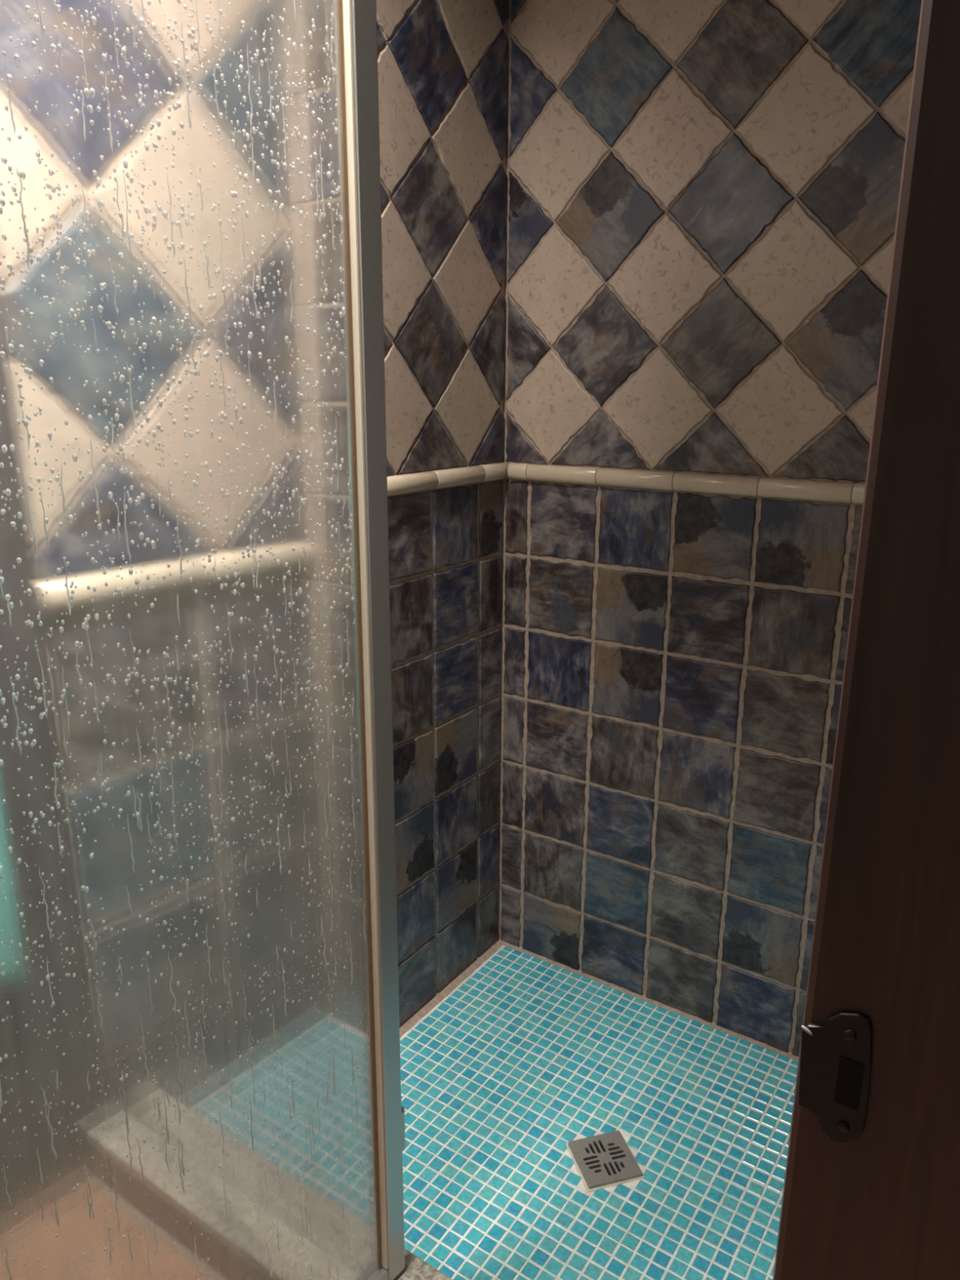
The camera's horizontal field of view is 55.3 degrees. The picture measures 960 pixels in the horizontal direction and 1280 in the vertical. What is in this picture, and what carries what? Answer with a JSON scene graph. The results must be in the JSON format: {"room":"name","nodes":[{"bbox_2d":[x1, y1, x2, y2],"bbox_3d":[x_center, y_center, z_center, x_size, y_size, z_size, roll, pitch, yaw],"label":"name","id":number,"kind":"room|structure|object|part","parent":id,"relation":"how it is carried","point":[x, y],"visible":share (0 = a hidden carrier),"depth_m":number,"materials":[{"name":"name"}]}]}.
{"room":"bathroom","nodes":[
{"label":"bathroom","id":0,"kind":"room"},
{"bbox_2d":[376,0,508,1026],"bbox_3d":[-0.189,-0.403,1.706,0.304,2.390,0.399,11,19,33],"label":"wall","id":1,"kind":"structure","parent":0,"point":[442,68],"depth_m":1.65,"materials":[{"name":"tile"}]},
{"bbox_2d":[386,462,508,496],"bbox_3d":[-0.060,-0.290,1.647,0.020,0.032,0.397,11,19,33],"label":"trim","id":2,"kind":"structure","parent":1,"relation":"attached to","point":[400,484],"depth_m":1.63,"materials":[{"name":"beige tile"}]},
{"bbox_2d":[399,938,798,1279],"bbox_3d":[0.083,0.845,1.619,1.225,0.056,0.792,11,19,33],"label":"floor","id":3,"kind":"structure","parent":0,"point":[524,1055],"depth_m":1.57,"materials":[{"name":"tile"}]},
{"bbox_2d":[393,1248,452,1279],"bbox_3d":[-0.127,0.892,1.214,1.121,0.085,0.130,11,19,33],"label":"shower curb","id":4,"kind":"object","parent":3,"relation":"on","point":[415,1268],"visible":0.06,"depth_m":1.23,"materials":[{"name":"stone"}]},
{"bbox_2d":[0,0,405,1279],"bbox_3d":[-0.318,-0.004,0.727,0.026,1.893,0.705,13,20,37],"label":"screen","id":5,"kind":"object","parent":4,"relation":"on","point":[200,1066],"visible":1,"depth_m":0.81,"materials":[{"name":"glass"}]},
{"bbox_3d":[-0.327,0.898,0.973,0.025,0.024,0.630,13,20,37],"label":"rail","id":6,"kind":"part","parent":5,"relation":"part of","materials":[{"name":"silver metal"}]},
{"bbox_2d":[565,1130,644,1192],"bbox_3d":[0.204,0.852,1.504,0.105,0.008,0.105,-4,16,-15],"label":"floor drain","id":7,"kind":"object","parent":3,"relation":"on","point":[606,1160],"visible":1,"depth_m":1.50,"materials":[{"name":"metal"}]},
{"bbox_2d":[497,0,921,1056],"bbox_3d":[0.388,-0.377,1.623,1.350,2.390,0.104,11,19,33],"label":"wall","id":8,"kind":"structure","parent":0,"point":[702,196],"depth_m":1.61,"materials":[{"name":"tile"}]},
{"bbox_2d":[507,462,865,503],"bbox_3d":[0.434,-0.261,1.552,0.907,0.032,0.020,11,19,33],"label":"trim","id":9,"kind":"structure","parent":8,"relation":"attached to","point":[784,488],"depth_m":1.58,"materials":[{"name":"beige tile"}]},
{"bbox_3d":[-0.392,1.165,0.493,2.350,0.061,1.446,11,19,33],"label":"floor","id":10,"kind":"structure","parent":0,"visible":0},
{"bbox_2d":[773,0,959,1279],"bbox_3d":[0.289,-0.010,0.271,0.324,2.330,0.078,11,19,33],"label":"door frame","id":11,"kind":"structure","parent":10,"relation":"on","point":[871,1191],"depth_m":0.34,"materials":[{"name":"brown wood"}]},
{"bbox_3d":[0.145,0.179,0.377,0.028,0.064,0.002,11,19,33],"label":"strike plate","id":12,"kind":"part","parent":11,"relation":"part of","materials":[{"name":"black metal"}]}
]}

